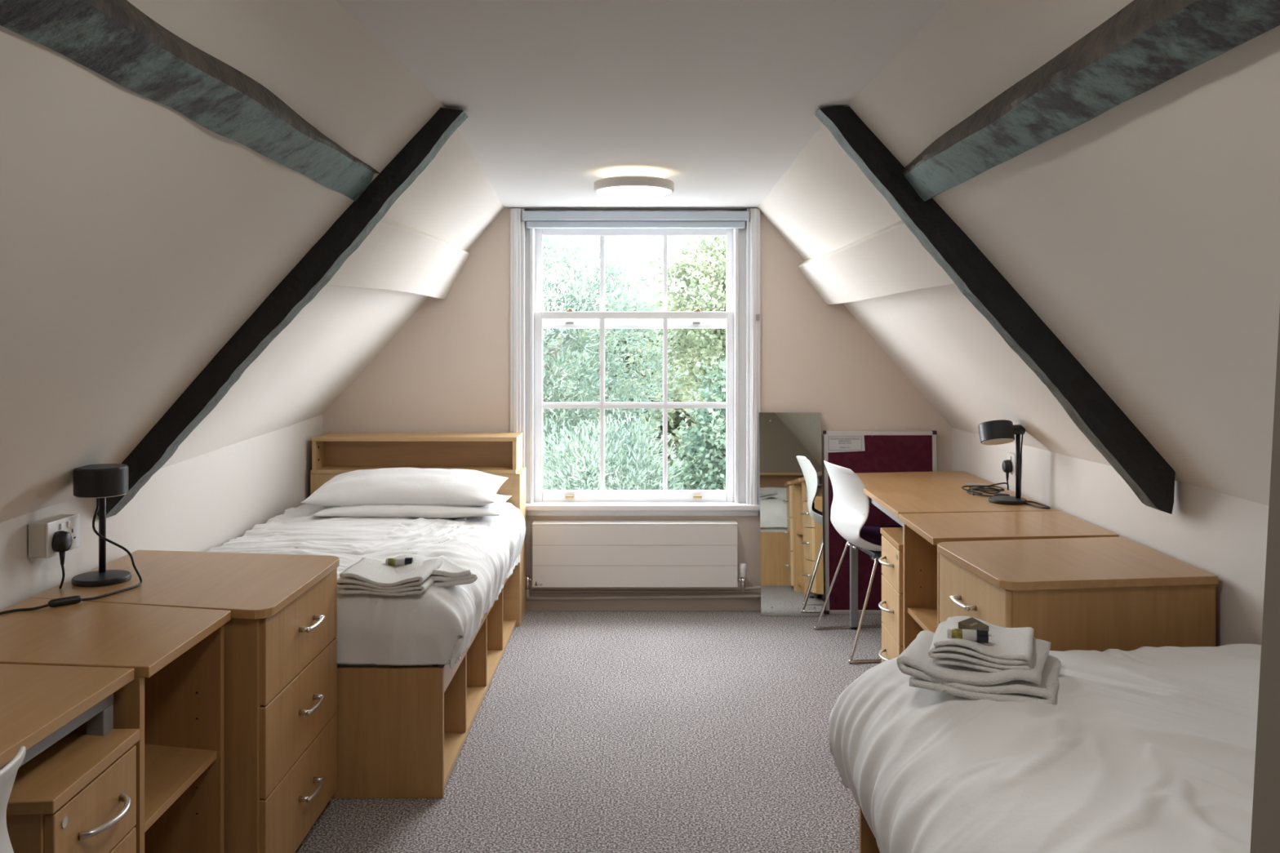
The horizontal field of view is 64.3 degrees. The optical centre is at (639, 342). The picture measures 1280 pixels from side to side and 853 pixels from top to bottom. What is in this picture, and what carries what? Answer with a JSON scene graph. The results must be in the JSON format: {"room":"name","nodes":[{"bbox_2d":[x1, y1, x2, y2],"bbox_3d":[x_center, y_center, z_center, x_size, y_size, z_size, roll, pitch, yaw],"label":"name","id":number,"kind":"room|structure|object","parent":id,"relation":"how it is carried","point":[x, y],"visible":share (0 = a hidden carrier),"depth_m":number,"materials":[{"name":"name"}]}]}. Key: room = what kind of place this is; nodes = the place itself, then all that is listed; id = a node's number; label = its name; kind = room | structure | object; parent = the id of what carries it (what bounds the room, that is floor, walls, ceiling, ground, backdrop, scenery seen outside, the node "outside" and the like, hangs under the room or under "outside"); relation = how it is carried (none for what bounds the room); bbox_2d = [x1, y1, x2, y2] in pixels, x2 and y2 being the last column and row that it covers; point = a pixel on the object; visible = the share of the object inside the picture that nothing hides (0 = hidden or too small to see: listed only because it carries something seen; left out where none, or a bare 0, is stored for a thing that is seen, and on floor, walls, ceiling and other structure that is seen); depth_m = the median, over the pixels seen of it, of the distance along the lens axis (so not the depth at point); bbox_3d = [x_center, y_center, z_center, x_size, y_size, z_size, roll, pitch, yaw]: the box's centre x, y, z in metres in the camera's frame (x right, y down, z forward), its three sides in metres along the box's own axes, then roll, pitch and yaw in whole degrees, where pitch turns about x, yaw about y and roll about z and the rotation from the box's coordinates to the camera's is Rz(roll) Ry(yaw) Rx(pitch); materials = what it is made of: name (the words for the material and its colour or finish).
{"room":"dormitory bedroom","nodes":[
{"label":"dormitory bedroom","id":0,"kind":"room"},
{"bbox_2d":[0,414,322,610],"bbox_3d":[-1.522,0.823,2.795,0.015,1.015,4.651,0,0,-1],"label":"wall","id":1,"kind":"structure","parent":0,"point":[202,503],"depth_m":3.47,"materials":[{"name":"white paint"}]},
{"bbox_2d":[28,513,79,558],"bbox_3d":[-1.485,0.489,2.587,0.054,0.087,0.145,0,0,0],"label":"wall socket","id":2,"kind":"object","parent":1,"relation":"attached to","point":[42,532],"visible":0.9,"depth_m":2.53,"materials":[{"name":"beige plastic"}]},
{"bbox_2d":[59,523,63,529],"bbox_3d":[-1.460,0.464,2.572,0.004,0.016,0.012,0,0,0],"label":"switch","id":3,"kind":"object","parent":2,"relation":"attached to","point":[61,525],"depth_m":2.57,"materials":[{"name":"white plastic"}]},
{"bbox_2d":[52,530,72,564],"bbox_3d":[-1.446,0.513,2.553,0.030,0.085,0.048,0,0,0],"label":"plug","id":4,"kind":"object","parent":2,"relation":"attached to","point":[62,540],"visible":1,"depth_m":2.54,"materials":[{"name":"black plastic"}]},
{"bbox_2d":[66,520,71,527],"bbox_3d":[-1.460,0.464,2.606,0.004,0.016,0.012,0,0,0],"label":"switch","id":5,"kind":"object","parent":2,"relation":"attached to","point":[68,522],"depth_m":2.60,"materials":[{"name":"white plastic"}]},
{"bbox_2d":[0,0,503,522],"bbox_3d":[-1.056,-0.129,2.795,1.103,1.196,4.650,0,0,0],"label":"ceiling","id":6,"kind":"structure","parent":0,"point":[138,237],"depth_m":2.18,"materials":[{"name":"white paint"}]},
{"bbox_2d":[0,0,379,201],"bbox_3d":[-0.806,-0.483,1.673,0.188,0.174,2.386,0,0,0],"label":"ceiling beam","id":7,"kind":"structure","parent":6,"relation":"attached to","point":[114,39],"depth_m":1.66,"materials":[{"name":"grey wood"}]},
{"bbox_2d":[96,107,467,518],"bbox_3d":[-1.030,-0.082,2.914,1.064,1.162,0.096,0,0,0],"label":"rafter","id":8,"kind":"object","parent":6,"relation":"attached to","point":[321,263],"visible":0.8,"depth_m":2.87,"materials":[{"name":"black wood"}]},
{"bbox_2d":[325,217,469,299],"bbox_3d":[-0.938,-0.340,4.016,0.268,0.344,2.109,0,0,-1],"label":"trim","id":9,"kind":"structure","parent":6,"relation":"attached to","point":[395,256],"depth_m":3.74,"materials":[{"name":"white paint"}]},
{"bbox_2d":[294,611,882,852],"bbox_3d":[0.000,1.360,1.850,3.500,0.060,6.900,0,0,0],"label":"floor","id":10,"kind":"structure","parent":0,"point":[590,731],"depth_m":3.33,"materials":[{"name":"carpet"}]},
{"bbox_2d":[0,746,26,852],"bbox_3d":[-1.026,0.930,1.199,0.490,0.810,0.513,0,0,3],"label":"desk chair","id":11,"kind":"object","parent":10,"relation":"on","point":[8,773],"visible":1,"depth_m":1.31,"materials":[{"name":"white plastic"}]},
{"bbox_2d":[0,663,133,769],"bbox_3d":[-1.216,0.975,1.367,0.507,0.710,1.254,0,0,0],"label":"desk","id":12,"kind":"object","parent":10,"relation":"on","point":[40,705],"visible":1,"depth_m":1.80,"materials":[{"name":"brown wood"}]},
{"bbox_2d":[6,728,139,852],"bbox_3d":[-1.152,1.030,1.755,0.496,0.600,0.347,0,0,0],"label":"pedestal","id":13,"kind":"object","parent":10,"relation":"on","point":[78,794],"visible":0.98,"depth_m":1.75,"materials":[{"name":"brown wood"}]},
{"bbox_2d":[0,597,231,852],"bbox_3d":[-1.213,0.975,2.215,0.548,0.710,0.530,0,0,0],"label":"shelf unit","id":14,"kind":"object","parent":10,"relation":"on","point":[175,697],"visible":0.59,"depth_m":2.31,"materials":[{"name":"brown wood"}]},
{"bbox_2d":[30,550,339,852],"bbox_3d":[-1.172,0.975,2.707,0.663,0.710,0.689,0,0,0],"label":"dresser","id":15,"kind":"object","parent":10,"relation":"on","point":[281,633],"visible":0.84,"depth_m":2.55,"materials":[{"name":"brown wood"}]},
{"bbox_2d":[0,463,142,614],"bbox_3d":[-1.370,0.468,2.459,0.198,0.304,0.519,0,0,0],"label":"desk lamp","id":16,"kind":"object","parent":15,"relation":"on","point":[100,481],"visible":1,"depth_m":2.58,"materials":[{"name":"black metal"}]},
{"bbox_2d":[48,595,81,607],"bbox_3d":[-1.357,0.611,2.405,0.018,0.019,0.071,0,0,45],"label":"switch","id":17,"kind":"object","parent":16,"relation":"attached to","point":[73,599],"depth_m":2.40,"materials":[{"name":"black plastic"}]},
{"bbox_2d":[75,493,125,498],"bbox_3d":[-1.381,0.388,2.610,0.116,0.006,0.116,0,0,0],"label":"diffuser","id":18,"kind":"object","parent":16,"relation":"attached to","point":[78,495],"depth_m":2.55,"materials":[{"name":"beige plastic"}]},
{"bbox_2d":[310,432,525,798],"bbox_3d":[-1.054,0.887,4.003,0.982,0.886,2.063,0,0,0],"label":"bed","id":19,"kind":"object","parent":10,"relation":"on","point":[402,731],"visible":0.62,"depth_m":3.40,"materials":[{"name":"brown wood"}]},
{"bbox_2d":[311,441,324,469],"bbox_3d":[-1.532,0.530,4.911,0.018,0.133,0.248,0,0,0],"label":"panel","id":20,"kind":"object","parent":19,"relation":"attached to","point":[317,447],"depth_m":4.82,"materials":[{"name":"brown wood"}]},
{"bbox_2d":[337,663,437,666],"bbox_3d":[-1.060,0.884,3.880,0.920,0.189,1.760,0,0,0],"label":"mattress","id":21,"kind":"object","parent":19,"relation":"on","point":[338,664],"visible":0.04,"depth_m":3.00,"materials":[{"name":"white fabric"}]},
{"bbox_2d":[206,502,525,668],"bbox_3d":[-1.024,0.862,3.851,1.022,0.308,1.798,0,0,0],"label":"duvet","id":22,"kind":"object","parent":21,"relation":"on","point":[437,625],"visible":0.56,"depth_m":3.53,"materials":[{"name":"white fabric"}]},
{"bbox_2d":[311,493,511,519],"bbox_3d":[-0.960,0.694,4.370,0.774,0.084,0.458,0,0,0],"label":"pillow","id":23,"kind":"object","parent":22,"relation":"on","point":[415,511],"visible":0.58,"depth_m":4.17,"materials":[{"name":"white fabric"}]},
{"bbox_2d":[300,467,508,506],"bbox_3d":[-1.000,0.629,4.420,0.804,0.152,0.456,0,0,0],"label":"pillow","id":24,"kind":"object","parent":23,"relation":"on","point":[388,486],"visible":0.87,"depth_m":4.25,"materials":[{"name":"white fabric"}]},
{"bbox_2d":[394,553,477,586],"bbox_3d":[-0.675,0.719,3.216,0.253,0.068,0.251,0,0,-32],"label":"folded towel","id":25,"kind":"object","parent":22,"relation":"on","point":[449,574],"visible":0.53,"depth_m":3.16,"materials":[{"name":"white fabric"}]},
{"bbox_2d":[337,557,442,595],"bbox_3d":[-0.762,0.711,3.109,0.282,0.065,0.252,0,0,0],"label":"folded towel","id":26,"kind":"object","parent":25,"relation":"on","point":[369,575],"visible":0.94,"depth_m":3.01,"materials":[{"name":"white fabric"}]},
{"bbox_2d":[385,557,413,565],"bbox_3d":[-0.756,0.689,3.200,0.082,0.027,0.027,0,0,-3],"label":"toiletry bottle","id":27,"kind":"object","parent":26,"relation":"on","point":[391,562],"visible":0.97,"depth_m":3.19,"materials":[{"name":"white plastic"}]},
{"bbox_2d":[324,441,512,466],"bbox_3d":[-1.061,0.530,4.933,0.924,0.133,0.015,0,0,0],"label":"panel","id":28,"kind":"object","parent":19,"relation":"attached to","point":[336,453],"depth_m":4.93,"materials":[{"name":"brown wood"}]},
{"bbox_2d":[512,436,522,469],"bbox_3d":[-0.590,0.530,4.911,0.018,0.133,0.248,0,0,0],"label":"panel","id":29,"kind":"object","parent":19,"relation":"attached to","point":[517,441],"depth_m":4.82,"materials":[{"name":"brown wood"}]},
{"bbox_2d":[759,412,823,616],"bbox_3d":[0.740,0.837,4.989,0.304,0.983,0.102,0,0,0],"label":"wall mirror","id":30,"kind":"object","parent":10,"relation":"on","point":[790,459],"visible":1,"depth_m":4.98,"materials":[{"name":"silver glass"}]},
{"bbox_2d":[813,460,902,663],"bbox_3d":[1.066,0.930,4.498,0.490,0.810,0.513,0,0,-7],"label":"desk chair","id":31,"kind":"object","parent":10,"relation":"on","point":[850,507],"visible":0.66,"depth_m":4.37,"materials":[{"name":"white plastic"}]},
{"bbox_2d":[858,806,879,852],"bbox_3d":[1.016,0.887,1.512,0.967,0.886,2.047,0,0,0],"label":"bed","id":32,"kind":"object","parent":10,"relation":"on","point":[867,840],"visible":0.02,"depth_m":2.52,"materials":[{"name":"brown wood"}]},
{"bbox_3d":[1.028,0.885,1.630,0.905,0.189,1.740,0,0,0],"label":"mattress","id":33,"kind":"object","parent":32,"relation":"on","visible":0},
{"bbox_2d":[828,644,1261,852],"bbox_3d":[0.980,0.907,1.680,1.026,0.410,1.770,0,0,0],"label":"duvet","id":34,"kind":"object","parent":33,"relation":"on","point":[1144,749],"visible":0.82,"depth_m":1.88,"materials":[{"name":"white fabric"}]},
{"bbox_2d":[896,630,1061,704],"bbox_3d":[0.734,0.694,2.196,0.313,0.075,0.252,0,0,25],"label":"folded towel","id":35,"kind":"object","parent":34,"relation":"on","point":[1040,683],"visible":0.71,"depth_m":2.11,"materials":[{"name":"white fabric"}]},
{"bbox_2d":[928,615,1034,672],"bbox_3d":[0.744,0.650,2.215,0.209,0.058,0.244,0,0,22],"label":"folded towel","id":36,"kind":"object","parent":35,"relation":"on","point":[1006,648],"visible":0.83,"depth_m":2.13,"materials":[{"name":"white fabric"}]},
{"bbox_2d":[946,628,988,643],"bbox_3d":[0.691,0.618,2.150,0.082,0.027,0.027,0,0,13],"label":"toiletry bottle","id":37,"kind":"object","parent":36,"relation":"on","point":[978,635],"visible":0.94,"depth_m":2.14,"materials":[{"name":"white plastic"}]},
{"bbox_2d":[958,617,988,631],"bbox_3d":[0.722,0.615,2.205,0.060,0.024,0.040,0,0,-43],"label":"soap box","id":38,"kind":"object","parent":36,"relation":"on","point":[971,623],"visible":0.73,"depth_m":2.20,"materials":[{"name":"brown cardboard"}]},
{"bbox_2d":[822,430,937,614],"bbox_3d":[1.186,0.882,5.017,0.560,0.895,0.069,0,0,0],"label":"noticeboard","id":39,"kind":"object","parent":10,"relation":"on","point":[886,451],"visible":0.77,"depth_m":5.02,"materials":[{"name":"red fabric"}]},
{"bbox_2d":[824,434,865,453],"bbox_3d":[1.011,0.497,5.028,0.198,0.091,0.006,0,0,0],"label":"notice sheet","id":40,"kind":"object","parent":39,"relation":"attached to","point":[843,442],"visible":1,"depth_m":5.03,"materials":[{"name":"grey paper"}]},
{"bbox_2d":[878,527,902,662],"bbox_3d":[1.167,1.030,3.869,0.525,0.600,0.377,0,0,0],"label":"pedestal","id":41,"kind":"object","parent":10,"relation":"on","point":[891,560],"visible":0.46,"depth_m":3.82,"materials":[{"name":"brown wood"}]},
{"bbox_2d":[849,471,1059,630],"bbox_3d":[1.234,0.970,4.254,0.615,0.720,1.189,0,0,0],"label":"desk","id":42,"kind":"object","parent":10,"relation":"on","point":[894,494],"visible":0.31,"depth_m":4.19,"materials":[{"name":"brown wood"}]},
{"bbox_2d":[964,482,986,485],"bbox_3d":[1.435,0.607,4.360,0.096,0.004,0.096,0,0,0],"label":"cable grommet","id":43,"kind":"object","parent":42,"relation":"on","point":[969,483],"visible":0.78,"depth_m":4.35,"materials":[{"name":"grey plastic"}]},
{"bbox_2d":[961,419,1050,509],"bbox_3d":[1.405,0.451,3.977,0.215,0.320,0.496,0,0,0],"label":"desk lamp","id":44,"kind":"object","parent":42,"relation":"on","point":[999,432],"visible":1,"depth_m":3.88,"materials":[{"name":"black metal"}]},
{"bbox_2d":[982,438,1013,444],"bbox_3d":[1.363,0.376,3.880,0.116,0.039,0.112,0,0,0],"label":"diffuser","id":45,"kind":"object","parent":44,"relation":"attached to","point":[984,441],"depth_m":3.86,"materials":[{"name":"beige plastic"}]},
{"bbox_2d":[993,493,1009,496],"bbox_3d":[1.417,0.601,3.992,0.064,0.019,0.018,0,0,39],"label":"switch","id":46,"kind":"object","parent":44,"relation":"attached to","point":[995,494],"depth_m":3.98,"materials":[{"name":"black plastic"}]},
{"bbox_2d":[898,511,1119,651],"bbox_3d":[1.221,0.970,3.439,0.614,0.720,0.522,0,0,0],"label":"shelf unit","id":47,"kind":"object","parent":10,"relation":"on","point":[922,532],"visible":0.24,"depth_m":3.51,"materials":[{"name":"brown wood"}]},
{"bbox_2d":[937,536,1217,652],"bbox_3d":[1.204,0.970,2.901,0.632,0.720,0.612,0,0,0],"label":"dresser","id":48,"kind":"object","parent":10,"relation":"on","point":[1102,594],"visible":0.32,"depth_m":2.67,"materials":[{"name":"brown wood"}]},
{"bbox_2d":[322,208,951,590],"bbox_3d":[0.000,0.285,5.215,3.500,2.210,0.290,0,0,0],"label":"wall","id":49,"kind":"structure","parent":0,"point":[447,369],"depth_m":5.07,"materials":[{"name":"beige paint"}]},
{"bbox_2d":[510,208,759,515],"bbox_3d":[-0.028,0.097,5.192,1.255,1.527,0.335,0,0,0],"label":"window","id":50,"kind":"structure","parent":49,"relation":"attached to","point":[528,319],"depth_m":5.10,"materials":[{"name":"white paint"}]},
{"bbox_2d":[755,314,759,320],"bbox_3d":[0.581,-0.125,5.029,0.018,0.030,0.016,0,0,0],"label":"cleat","id":51,"kind":"object","parent":50,"relation":"attached to","point":[757,316],"visible":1,"depth_m":5.02,"materials":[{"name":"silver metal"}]},
{"bbox_2d":[525,520,746,589],"bbox_3d":[-0.021,1.046,5.014,1.087,0.327,0.081,0,0,0],"label":"radiator","id":52,"kind":"object","parent":49,"relation":"attached to","point":[566,553],"visible":1,"depth_m":4.97,"materials":[{"name":"white metal"}]},
{"bbox_2d":[532,520,737,525],"bbox_3d":[-0.025,0.888,5.015,1.003,0.010,0.080,0,0,0],"label":"grille","id":53,"kind":"object","parent":52,"relation":"attached to","point":[535,522],"depth_m":4.98,"materials":[{"name":"white metal"}]},
{"bbox_2d":[521,210,754,486],"bbox_3d":[-0.010,0.028,5.063,1.151,1.365,0.074,0,0,0],"label":"roller blind","id":54,"kind":"object","parent":49,"relation":"attached to","point":[534,219],"visible":1,"depth_m":5.04,"materials":[{"name":"grey fabric"}]},
{"bbox_2d":[525,584,824,599],"bbox_3d":[0.469,1.231,5.016,2.063,0.074,0.042,0,0,0],"label":"pipes","id":55,"kind":"object","parent":49,"relation":"attached to","point":[527,596],"visible":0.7,"depth_m":5.02,"materials":[{"name":"beige metal"}]},
{"bbox_2d":[525,590,825,611],"bbox_3d":[0.495,1.280,5.058,2.130,0.100,0.025,0,0,0],"label":"baseboard","id":56,"kind":"structure","parent":49,"relation":"attached to","point":[673,604],"depth_m":5.04,"materials":[{"name":"beige paint"}]},
{"bbox_2d":[335,0,948,208],"bbox_3d":[-0.038,-0.670,2.795,1.407,0.001,4.650,0,0,0],"label":"ceiling","id":57,"kind":"structure","parent":0,"point":[722,98],"depth_m":2.59,"materials":[{"name":"white paint"}]},
{"bbox_2d":[593,167,674,197],"bbox_3d":[-0.024,-0.629,4.020,0.316,0.081,0.316,0,0,0],"label":"ceiling lamp","id":58,"kind":"object","parent":57,"relation":"attached to","point":[626,182],"visible":1,"depth_m":3.91,"materials":[{"name":"white plastic"}]},
{"bbox_2d":[596,186,671,197],"bbox_3d":[-0.024,-0.593,4.020,0.300,0.007,0.300,0,0,0],"label":"diffuser","id":59,"kind":"object","parent":58,"relation":"attached to","point":[614,191],"depth_m":3.97,"materials":[{"name":"white plastic"}]},
{"bbox_2d":[757,0,1279,505],"bbox_3d":[1.046,-0.135,2.795,1.070,1.182,4.650,0,0,0],"label":"ceiling","id":60,"kind":"structure","parent":0,"point":[1144,234],"depth_m":2.28,"materials":[{"name":"white paint"}]},
{"bbox_2d":[798,220,955,304],"bbox_3d":[0.930,-0.311,4.016,0.289,0.273,2.105,0,0,0],"label":"trim","id":61,"kind":"structure","parent":60,"relation":"attached to","point":[890,260],"depth_m":3.72,"materials":[{"name":"white paint"}]},
{"bbox_2d":[814,106,1175,514],"bbox_3d":[1.006,-0.091,2.913,1.001,1.151,0.097,0,0,0],"label":"rafter","id":62,"kind":"object","parent":60,"relation":"attached to","point":[1094,412],"visible":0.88,"depth_m":2.87,"materials":[{"name":"black wood"}]},
{"bbox_2d":[902,0,1279,201],"bbox_3d":[0.806,-0.483,1.673,0.188,0.173,2.386,0,0,0],"label":"ceiling beam","id":63,"kind":"structure","parent":60,"relation":"attached to","point":[1146,44],"depth_m":1.67,"materials":[{"name":"grey wood"}]},
{"bbox_2d":[951,427,1268,646],"bbox_3d":[1.531,0.843,2.795,0.009,0.975,4.650,0,0,1],"label":"wall","id":64,"kind":"structure","parent":0,"point":[1220,535],"depth_m":2.92,"materials":[{"name":"white paint"}]},
{"bbox_2d":[1007,452,1015,475],"bbox_3d":[1.530,0.497,4.178,0.028,0.085,0.085,0,0,0],"label":"wall socket","id":65,"kind":"object","parent":64,"relation":"attached to","point":[1011,456],"visible":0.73,"depth_m":4.16,"materials":[{"name":"beige plastic"}]},
{"bbox_2d":[1001,459,1012,480],"bbox_3d":[1.504,0.522,4.178,0.030,0.085,0.048,0,0,0],"label":"plug","id":66,"kind":"object","parent":65,"relation":"attached to","point":[1006,466],"visible":1,"depth_m":4.16,"materials":[{"name":"black plastic"}]},
{"bbox_2d":[1249,309,1279,852],"bbox_3d":[0.979,0.280,0.435,1.542,2.100,0.070,0,0,0],"label":"wall","id":67,"kind":"structure","parent":0,"point":[1265,822],"depth_m":0.46,"materials":[{"name":"beige paint"}]},
{"label":"outside","id":68,"kind":"structure","parent":0,"visible":0},
{"bbox_3d":[0.000,7.380,32.800,60.000,0.100,54.400,0,0,0],"label":"garden","id":69,"kind":"object","parent":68,"visible":0},
{"bbox_2d":[542,235,684,490],"bbox_3d":[-1.541,2.762,11.473,3.933,9.196,3.226,0,0,17],"label":"pine tree","id":70,"kind":"object","parent":69,"relation":"on","point":[551,356],"visible":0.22,"depth_m":11.16,"materials":[{"name":"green plant"}]},
{"bbox_2d":[542,398,706,489],"bbox_3d":[-0.314,3.929,8.968,2.726,6.855,2.071,0,0,0],"label":"bush","id":71,"kind":"object","parent":69,"relation":"on","point":[577,468],"visible":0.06,"depth_m":9.14,"materials":[{"name":"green plant"}]},
{"bbox_2d":[542,285,726,489],"bbox_3d":[0.291,3.089,18.240,6.357,8.534,5.159,0,0,-8],"label":"broadleaf tree","id":72,"kind":"object","parent":69,"relation":"on","point":[673,418],"visible":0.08,"depth_m":17.08,"materials":[{"name":"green plant"}]},
{"bbox_2d":[624,235,726,429],"bbox_3d":[2.142,2.409,13.611,4.375,9.906,3.380,0,0,-19],"label":"broadleaf tree","id":73,"kind":"object","parent":69,"relation":"on","point":[709,339],"visible":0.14,"depth_m":13.33,"materials":[{"name":"green plant"}]},
{"bbox_2d":[662,346,726,490],"bbox_3d":[1.468,3.528,9.544,2.835,7.660,2.189,0,0,3],"label":"broadleaf tree","id":74,"kind":"object","parent":69,"relation":"on","point":[717,436],"visible":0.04,"depth_m":9.62,"materials":[{"name":"green plant"}]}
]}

